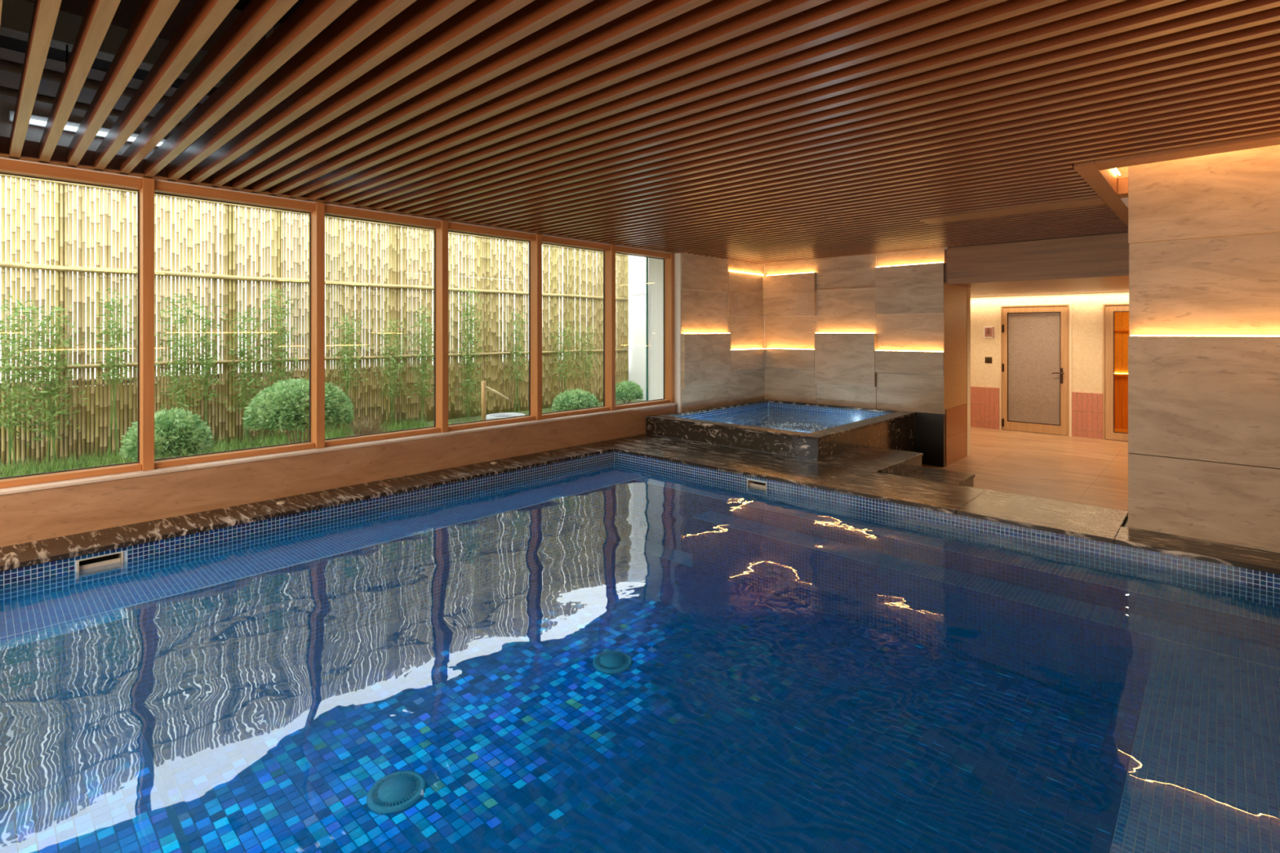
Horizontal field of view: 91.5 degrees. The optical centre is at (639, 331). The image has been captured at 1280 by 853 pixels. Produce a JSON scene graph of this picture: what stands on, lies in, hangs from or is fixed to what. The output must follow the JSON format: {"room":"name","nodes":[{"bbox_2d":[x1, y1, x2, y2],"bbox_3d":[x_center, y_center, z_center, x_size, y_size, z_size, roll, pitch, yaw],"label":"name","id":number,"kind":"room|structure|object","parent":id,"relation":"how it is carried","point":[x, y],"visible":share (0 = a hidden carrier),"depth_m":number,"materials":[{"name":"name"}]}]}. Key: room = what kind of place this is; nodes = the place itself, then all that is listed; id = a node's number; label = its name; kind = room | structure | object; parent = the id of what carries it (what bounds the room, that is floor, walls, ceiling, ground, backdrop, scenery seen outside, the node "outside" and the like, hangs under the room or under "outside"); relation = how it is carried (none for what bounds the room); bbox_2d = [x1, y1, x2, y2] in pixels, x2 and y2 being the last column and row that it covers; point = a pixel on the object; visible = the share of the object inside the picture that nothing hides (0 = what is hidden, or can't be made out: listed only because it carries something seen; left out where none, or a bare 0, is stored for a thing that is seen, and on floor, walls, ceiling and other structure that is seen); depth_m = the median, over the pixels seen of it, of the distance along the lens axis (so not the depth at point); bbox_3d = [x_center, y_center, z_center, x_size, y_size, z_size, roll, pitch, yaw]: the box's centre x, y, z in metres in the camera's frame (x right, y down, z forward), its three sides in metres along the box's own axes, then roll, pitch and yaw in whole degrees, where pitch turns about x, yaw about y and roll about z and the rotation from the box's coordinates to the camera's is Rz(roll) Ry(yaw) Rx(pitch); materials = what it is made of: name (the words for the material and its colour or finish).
{"room":"indoor swimming pool","nodes":[
{"label":"indoor swimming pool","id":0,"kind":"room"},
{"bbox_2d":[0,47,765,546],"bbox_3d":[-1.860,0.000,6.055,0.390,3.600,11.700,0,0,43],"label":"wall","id":1,"kind":"structure","parent":0,"point":[719,354],"depth_m":5.30,"materials":[{"name":"brown wood"}]},
{"bbox_2d":[0,158,154,488],"bbox_3d":[-3.845,-0.059,4.006,0.150,2.047,1.134,0,0,43],"label":"window","id":2,"kind":"structure","parent":1,"relation":"in","point":[144,187],"depth_m":4.33,"materials":[{"name":"brown wood"}]},
{"bbox_2d":[154,180,324,468],"bbox_3d":[-3.070,-0.059,4.835,0.150,2.047,1.134,0,0,43],"label":"window","id":3,"kind":"structure","parent":1,"relation":"in","point":[316,211],"depth_m":5.15,"materials":[{"name":"brown wood"}]},
{"bbox_2d":[0,152,679,253],"bbox_3d":[-2.653,-1.076,5.112,0.070,0.012,9.240,0,0,43],"label":"trim","id":4,"kind":"structure","parent":1,"relation":"attached to","point":[2,155],"depth_m":4.83,"materials":[{"name":"brown wood"}]},
{"bbox_2d":[324,204,448,446],"bbox_3d":[-2.294,-0.059,5.664,0.150,2.047,1.134,0,0,43],"label":"window","id":5,"kind":"structure","parent":1,"relation":"in","point":[440,228],"depth_m":5.99,"materials":[{"name":"brown wood"}]},
{"bbox_2d":[448,222,542,431],"bbox_3d":[-1.519,-0.059,6.492,0.150,2.047,1.134,0,0,43],"label":"window","id":6,"kind":"structure","parent":1,"relation":"in","point":[535,241],"depth_m":6.82,"materials":[{"name":"brown wood"}]},
{"bbox_2d":[542,235,615,418],"bbox_3d":[-0.743,-0.059,7.321,0.150,2.047,1.134,0,0,43],"label":"window","id":7,"kind":"structure","parent":1,"relation":"in","point":[609,251],"depth_m":7.65,"materials":[{"name":"brown wood"}]},
{"bbox_2d":[615,245,674,409],"bbox_3d":[0.032,-0.059,8.150,0.150,2.047,1.134,0,0,43],"label":"window","id":8,"kind":"structure","parent":1,"relation":"in","point":[668,258],"depth_m":8.49,"materials":[{"name":"brown wood"}]},
{"bbox_2d":[0,0,1279,263],"bbox_3d":[2.514,-1.455,5.796,6.950,0.790,17.700,0,0,43],"label":"ceiling","id":9,"kind":"structure","parent":0,"point":[756,131],"depth_m":2.99,"materials":[{"name":"brown wood"}]},
{"bbox_2d":[8,111,14,122],"bbox_3d":[-3.799,-1.330,3.766,0.275,0.060,0.020,0,0,43],"label":"tube light","id":10,"kind":"object","parent":9,"relation":"attached to","point":[11,113],"depth_m":3.84,"materials":[{"name":"white paint"}]},
{"bbox_2d":[28,115,48,128],"bbox_3d":[-3.719,-1.330,3.853,0.273,0.060,0.073,0,0,43],"label":"tube light","id":11,"kind":"object","parent":9,"relation":"attached to","point":[41,122],"depth_m":3.92,"materials":[{"name":"white paint"}]},
{"bbox_2d":[62,121,79,133],"bbox_3d":[-3.615,-1.330,3.963,0.274,0.060,0.059,0,0,43],"label":"tube light","id":12,"kind":"object","parent":9,"relation":"attached to","point":[70,126],"depth_m":4.03,"materials":[{"name":"white paint"}]},
{"bbox_2d":[95,127,110,137],"bbox_3d":[-3.511,-1.330,4.074,0.274,0.060,0.046,0,0,43],"label":"tube light","id":13,"kind":"object","parent":9,"relation":"attached to","point":[102,133],"depth_m":4.15,"materials":[{"name":"white paint"}]},
{"bbox_2d":[0,85,210,133],"bbox_3d":[-1.684,-1.360,5.548,0.042,0.042,10.800,0,0,43],"label":"ceiling pipe","id":14,"kind":"object","parent":9,"relation":"attached to","point":[3,90],"visible":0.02,"depth_m":3.65,"materials":[{"name":"metal"}]},
{"bbox_2d":[0,58,231,117],"bbox_3d":[-1.523,-1.440,5.397,0.054,0.054,10.800,0,0,43],"label":"ceiling pipe","id":15,"kind":"object","parent":9,"relation":"attached to","point":[7,65],"visible":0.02,"depth_m":3.50,"materials":[{"name":"metal"}]},
{"bbox_2d":[0,26,254,95],"bbox_3d":[-1.414,-1.605,5.295,0.200,0.050,10.800,0,0,43],"label":"cable tray","id":16,"kind":"object","parent":9,"relation":"hanging from","point":[6,32],"visible":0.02,"depth_m":3.47,"materials":[{"name":"metal"}]},
{"bbox_2d":[125,133,138,142],"bbox_3d":[-3.407,-1.330,4.184,0.272,0.060,0.032,0,0,43],"label":"tube light","id":17,"kind":"object","parent":9,"relation":"attached to","point":[133,136],"depth_m":4.26,"materials":[{"name":"white paint"}]},
{"bbox_2d":[0,0,317,89],"bbox_3d":[-1.723,-1.550,3.940,0.440,0.300,8.400,0,0,43],"label":"air duct","id":18,"kind":"object","parent":9,"relation":"attached to","point":[16,15],"visible":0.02,"depth_m":2.98,"materials":[{"name":"metal"}]},
{"bbox_2d":[155,138,165,147],"bbox_3d":[-3.305,-1.330,4.296,0.273,0.060,0.016,0,0,43],"label":"tube light","id":19,"kind":"object","parent":9,"relation":"attached to","point":[162,140],"depth_m":4.37,"materials":[{"name":"white paint"}]},
{"bbox_2d":[815,232,1128,297],"bbox_3d":[6.059,-0.847,8.963,6.000,0.470,4.232,0,0,43],"label":"wall","id":20,"kind":"structure","parent":9,"relation":"attached to","point":[1100,263],"depth_m":7.51,"materials":[{"name":"beige stone"}]},
{"bbox_2d":[917,195,1106,224],"bbox_3d":[3.277,-1.123,5.583,1.416,0.114,0.310,0,0,43],"label":"trim","id":21,"kind":"structure","parent":9,"relation":"attached to","point":[1092,201],"depth_m":5.50,"materials":[{"name":"brown wood"}]},
{"bbox_2d":[1073,160,1128,226],"bbox_3d":[4.115,-1.128,5.358,0.112,0.124,3.688,0,0,43],"label":"trim","id":22,"kind":"structure","parent":9,"relation":"attached to","point":[1104,182],"depth_m":4.60,"materials":[{"name":"brown wood"}]},
{"bbox_2d":[1094,131,1279,170],"bbox_3d":[3.520,-1.128,3.526,1.518,0.124,0.200,0,0,43],"label":"trim","id":23,"kind":"structure","parent":9,"relation":"attached to","point":[1270,139],"depth_m":3.70,"materials":[{"name":"brown wood"}]},
{"bbox_2d":[762,247,947,452],"bbox_3d":[2.915,0.000,9.146,2.958,3.600,0.200,0,0,43],"label":"wall","id":24,"kind":"structure","parent":0,"point":[880,345],"depth_m":8.88,"materials":[{"name":"grey stone"}]},
{"bbox_2d":[915,412,945,466],"bbox_3d":[3.821,1.411,8.210,0.360,0.678,0.069,0,0,43],"label":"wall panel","id":25,"kind":"structure","parent":24,"relation":"attached to","point":[930,428],"depth_m":8.17,"materials":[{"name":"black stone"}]},
{"bbox_2d":[943,283,967,466],"bbox_3d":[4.260,0.560,8.527,0.168,2.380,1.133,0,0,43],"label":"wall","id":26,"kind":"structure","parent":0,"point":[955,405],"depth_m":8.39,"materials":[{"name":"beige paint"}]},
{"bbox_2d":[921,426,1128,511],"bbox_3d":[5.154,1.850,7.777,8.099,0.200,7.600,0,0,43],"label":"floor","id":27,"kind":"structure","parent":0,"point":[1092,472],"depth_m":8.10,"materials":[{"name":"beige tile"}]},
{"bbox_2d":[0,434,1279,852],"bbox_3d":[-0.569,1.775,2.714,6.240,0.950,8.494,0,0,43],"label":"swimming pool","id":28,"kind":"object","parent":27,"relation":"in","point":[642,643],"visible":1,"depth_m":3.57,"materials":[{"name":"tile"}]},
{"bbox_2d":[276,501,286,504],"bbox_3d":[-2.722,1.294,4.731,0.064,0.013,0.064,0,0,43],"label":"deck nozzle","id":29,"kind":"object","parent":28,"relation":"on","point":[278,502],"visible":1,"depth_m":4.71,"materials":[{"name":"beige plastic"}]},
{"bbox_2d":[645,399,915,460],"bbox_3d":[1.870,1.510,8.113,2.383,0.880,2.731,0,0,43],"label":"hot tub","id":30,"kind":"object","parent":27,"relation":"on","point":[812,431],"visible":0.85,"depth_m":7.66,"materials":[{"name":"black stone"}]},
{"bbox_2d":[817,445,923,476],"bbox_3d":[2.370,1.525,6.449,0.652,0.450,1.256,0,0,43],"label":"marble step","id":31,"kind":"structure","parent":27,"relation":"on","point":[889,461],"depth_m":6.41,"materials":[{"name":"brown stone"}]},
{"bbox_2d":[903,466,974,487],"bbox_3d":[2.873,1.605,6.159,0.500,0.290,1.120,0,0,43],"label":"marble step","id":32,"kind":"structure","parent":27,"relation":"on","point":[966,479],"depth_m":6.31,"materials":[{"name":"brown stone"}]},
{"bbox_2d":[966,287,1128,456],"bbox_3d":[6.070,0.350,8.974,6.100,2.800,4.200,0,0,43],"label":"wall","id":33,"kind":"structure","parent":0,"point":[983,379],"depth_m":10.41,"materials":[{"name":"beige paint"}]},
{"bbox_2d":[985,356,991,363],"bbox_3d":[6.322,0.512,11.308,0.112,0.109,0.015,0,0,43],"label":"light switch","id":34,"kind":"object","parent":33,"relation":"attached to","point":[988,359],"visible":1,"depth_m":11.30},
{"bbox_2d":[983,326,994,337],"bbox_3d":[6.327,0.006,11.299,0.178,0.208,0.022,0,0,43],"label":"wall sign","id":35,"kind":"object","parent":33,"relation":"attached to","point":[988,331],"visible":1,"depth_m":11.29,"materials":[{"name":"white paint"}]},
{"bbox_2d":[1000,304,1069,435],"bbox_3d":[6.846,0.642,10.825,1.015,2.215,0.164,0,0,43],"label":"door","id":36,"kind":"structure","parent":33,"relation":"in","point":[1035,340],"depth_m":10.81,"materials":[{"name":"brown wood"}]},
{"bbox_2d":[1000,302,1071,435],"bbox_3d":[6.846,0.632,10.815,1.072,2.235,0.020,0,0,43],"label":"trim","id":37,"kind":"structure","parent":33,"relation":"attached to","point":[1069,304],"depth_m":10.46,"materials":[{"name":"wood"}]},
{"bbox_2d":[1102,303,1128,440],"bbox_3d":[7.966,0.647,9.814,1.078,2.205,0.110,0,0,43],"label":"door frame","id":38,"kind":"structure","parent":33,"relation":"in","point":[1108,309],"depth_m":10.09,"materials":[{"name":"brown wood"}]},
{"bbox_2d":[1114,304,1129,432],"bbox_3d":[8.861,0.475,10.128,2.300,2.750,1.700,0,0,43],"label":"wall","id":39,"kind":"structure","parent":0,"point":[1121,318],"depth_m":11.28,"materials":[{"name":"brown wood"}]},
{"bbox_2d":[1128,144,1279,553],"bbox_3d":[2.301,0.000,1.955,1.612,3.600,11.800,0,0,43],"label":"wall","id":40,"kind":"structure","parent":0,"point":[1204,231],"depth_m":3.89,"materials":[{"name":"grey stone"}]},
{"bbox_2d":[1117,177,1128,198],"bbox_3d":[4.038,-1.128,4.651,0.738,0.124,0.190,0,0,43],"label":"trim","id":41,"kind":"structure","parent":40,"relation":"attached to","point":[1122,183],"depth_m":4.82,"materials":[{"name":"brown wood"}]},
{"label":"outside","id":42,"kind":"structure","parent":0,"visible":0},
{"bbox_2d":[0,175,593,389],"bbox_3d":[-8.219,-1.300,13.170,2.000,5.200,24.000,0,0,43],"label":"building","id":43,"kind":"structure","parent":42,"point":[127,193],"depth_m":11.73,"materials":[{"name":"white paint"}]},
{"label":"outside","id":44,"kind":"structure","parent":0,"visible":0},
{"bbox_2d":[0,399,644,477],"bbox_3d":[-4.948,1.375,8.397,7.300,0.150,13.500,0,0,43],"label":"lawn","id":45,"kind":"structure","parent":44,"point":[455,421],"depth_m":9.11,"materials":[{"name":"plant"}]},
{"bbox_2d":[0,293,63,472],"bbox_3d":[-5.756,0.470,5.694,0.592,1.661,0.652,0,0,-7],"label":"bamboo plant","id":46,"kind":"object","parent":45,"relation":"on","point":[9,399],"visible":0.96,"depth_m":5.72,"materials":[{"name":"green plant"}]},
{"bbox_2d":[8,301,90,468],"bbox_3d":[-5.572,0.502,5.891,0.605,1.598,0.566,0,0,43],"label":"bamboo plant","id":47,"kind":"object","parent":45,"relation":"on","point":[49,402],"visible":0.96,"depth_m":5.90,"materials":[{"name":"green plant"}]},
{"bbox_2d":[88,287,137,460],"bbox_3d":[-5.234,0.429,6.199,0.676,1.742,0.397,0,0,43],"label":"bamboo plant","id":48,"kind":"object","parent":45,"relation":"on","point":[109,306],"visible":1,"depth_m":6.24,"materials":[{"name":"green plant"}]},
{"bbox_2d":[118,407,215,461],"bbox_3d":[-4.289,0.997,5.664,0.703,0.610,0.713,0,0,43],"label":"dome shrub","id":49,"kind":"object","parent":45,"relation":"on","point":[179,433],"visible":0.76,"depth_m":5.52,"materials":[{"name":"green plant"}]},
{"bbox_2d":[154,293,212,413],"bbox_3d":[-4.863,0.443,6.635,0.568,1.714,0.640,0,0,-36],"label":"bamboo plant","id":50,"kind":"object","parent":45,"relation":"on","point":[180,361],"visible":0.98,"depth_m":6.62,"materials":[{"name":"green plant"}]},
{"bbox_2d":[186,298,230,425],"bbox_3d":[-4.708,0.470,6.809,0.580,1.662,0.394,0,0,43],"label":"bamboo plant","id":51,"kind":"object","parent":45,"relation":"on","point":[206,362],"visible":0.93,"depth_m":6.82,"materials":[{"name":"green plant"}]},
{"bbox_2d":[213,302,275,443],"bbox_3d":[-4.450,0.477,7.054,0.606,1.647,0.585,0,0,43],"label":"bamboo plant","id":52,"kind":"object","parent":45,"relation":"on","point":[240,353],"visible":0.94,"depth_m":7.08,"materials":[{"name":"green plant"}]},
{"bbox_2d":[0,368,528,466],"bbox_3d":[-4.550,0.932,7.819,0.170,0.735,12.200,0,0,43],"label":"wall","id":53,"kind":"structure","parent":45,"relation":"on","point":[458,368],"depth_m":6.64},
{"bbox_2d":[253,288,306,442],"bbox_3d":[-4.227,0.391,7.326,0.589,1.820,0.499,0,0,29],"label":"bamboo plant","id":54,"kind":"object","parent":45,"relation":"on","point":[277,338],"visible":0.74,"depth_m":7.32,"materials":[{"name":"green plant"}]},
{"bbox_2d":[241,377,355,443],"bbox_3d":[-3.527,0.883,6.479,1.040,0.839,1.052,0,0,43],"label":"dome shrub","id":55,"kind":"object","parent":45,"relation":"on","point":[278,406],"visible":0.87,"depth_m":6.17,"materials":[{"name":"green plant"}]},
{"bbox_2d":[0,173,628,470],"bbox_3d":[-4.359,-0.309,7.666,0.158,3.219,12.064,0,0,43],"label":"bamboo fence","id":56,"kind":"object","parent":45,"relation":"on","point":[564,296],"visible":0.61,"depth_m":7.55,"materials":[{"name":"beige wood"}]},
{"bbox_2d":[325,312,370,432],"bbox_3d":[-3.677,0.523,7.907,0.603,1.554,0.514,0,0,43],"label":"bamboo plant","id":57,"kind":"object","parent":45,"relation":"on","point":[346,352],"visible":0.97,"depth_m":7.90,"materials":[{"name":"green plant"}]},
{"bbox_2d":[341,412,390,437],"bbox_3d":[-3.098,1.115,7.067,0.648,0.422,0.655,0,0,43],"label":"dry bush","id":58,"kind":"object","parent":45,"relation":"on","point":[366,430],"visible":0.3,"depth_m":7.05,"materials":[{"name":"beige plant"}]},
{"bbox_2d":[368,316,414,425],"bbox_3d":[-3.288,0.550,8.334,0.576,1.500,0.601,0,0,43],"label":"bamboo plant","id":59,"kind":"object","parent":45,"relation":"on","point":[395,349],"visible":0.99,"depth_m":8.32,"materials":[{"name":"green plant"}]},
{"bbox_2d":[404,305,434,425],"bbox_3d":[-2.972,0.454,8.659,0.566,1.693,0.556,0,0,43],"label":"bamboo plant","id":60,"kind":"object","parent":45,"relation":"on","point":[429,331],"visible":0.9,"depth_m":8.64,"materials":[{"name":"green plant"}]},
{"bbox_2d":[448,288,491,420],"bbox_3d":[-2.482,0.324,9.141,0.638,1.952,0.624,0,0,43],"label":"bamboo plant","id":61,"kind":"object","parent":45,"relation":"on","point":[468,334],"visible":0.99,"depth_m":9.18,"materials":[{"name":"green plant"}]},
{"bbox_2d":[480,381,508,420],"bbox_3d":[-1.898,0.970,8.187,0.377,0.660,0.066,0,0,-32],"label":"spout","id":62,"kind":"object","parent":45,"relation":"on","point":[483,402],"visible":0.87,"depth_m":8.09,"materials":[{"name":"beige wood"}]},
{"bbox_2d":[485,413,524,419],"bbox_3d":[-1.723,1.182,7.994,0.500,0.236,0.500,0,0,43],"label":"stone basin","id":63,"kind":"object","parent":45,"relation":"on","point":[496,415],"visible":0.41,"depth_m":8.11,"materials":[{"name":"stone"}]},
{"bbox_2d":[500,308,528,413],"bbox_3d":[-1.902,0.461,9.789,0.611,1.680,0.590,0,0,43],"label":"bamboo plant","id":64,"kind":"object","parent":45,"relation":"on","point":[514,352],"visible":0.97,"depth_m":9.81,"materials":[{"name":"green plant"}]},
{"bbox_2d":[545,320,582,392],"bbox_3d":[-1.285,0.530,10.478,0.564,1.541,0.781,0,0,43],"label":"bamboo plant","id":65,"kind":"object","parent":45,"relation":"on","point":[567,353],"visible":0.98,"depth_m":10.50,"materials":[{"name":"green plant"}]},
{"bbox_2d":[551,388,599,411],"bbox_3d":[-0.993,1.083,9.628,0.759,0.441,0.764,0,0,43],"label":"dome shrub","id":66,"kind":"object","parent":45,"relation":"on","point":[566,400],"visible":0.91,"depth_m":9.43,"materials":[{"name":"green plant"}]},
{"bbox_2d":[567,324,603,391],"bbox_3d":[-0.905,0.591,10.848,0.597,1.419,0.583,0,0,43],"label":"bamboo plant","id":67,"kind":"object","parent":45,"relation":"on","point":[584,352],"visible":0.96,"depth_m":10.87,"materials":[{"name":"green plant"}]},
{"bbox_2d":[615,379,644,403],"bbox_3d":[-0.226,1.064,10.870,0.631,0.477,0.627,0,0,43],"label":"dome shrub","id":68,"kind":"object","parent":45,"relation":"on","point":[627,391],"visible":0.84,"depth_m":10.70,"materials":[{"name":"green plant"}]},
{"bbox_2d":[624,254,663,400],"bbox_3d":[-0.107,-0.350,10.731,3.580,3.300,2.175,0,0,43],"label":"wall","id":69,"kind":"structure","parent":45,"relation":"on","point":[646,274],"depth_m":9.06,"materials":[{"name":"white paint"}]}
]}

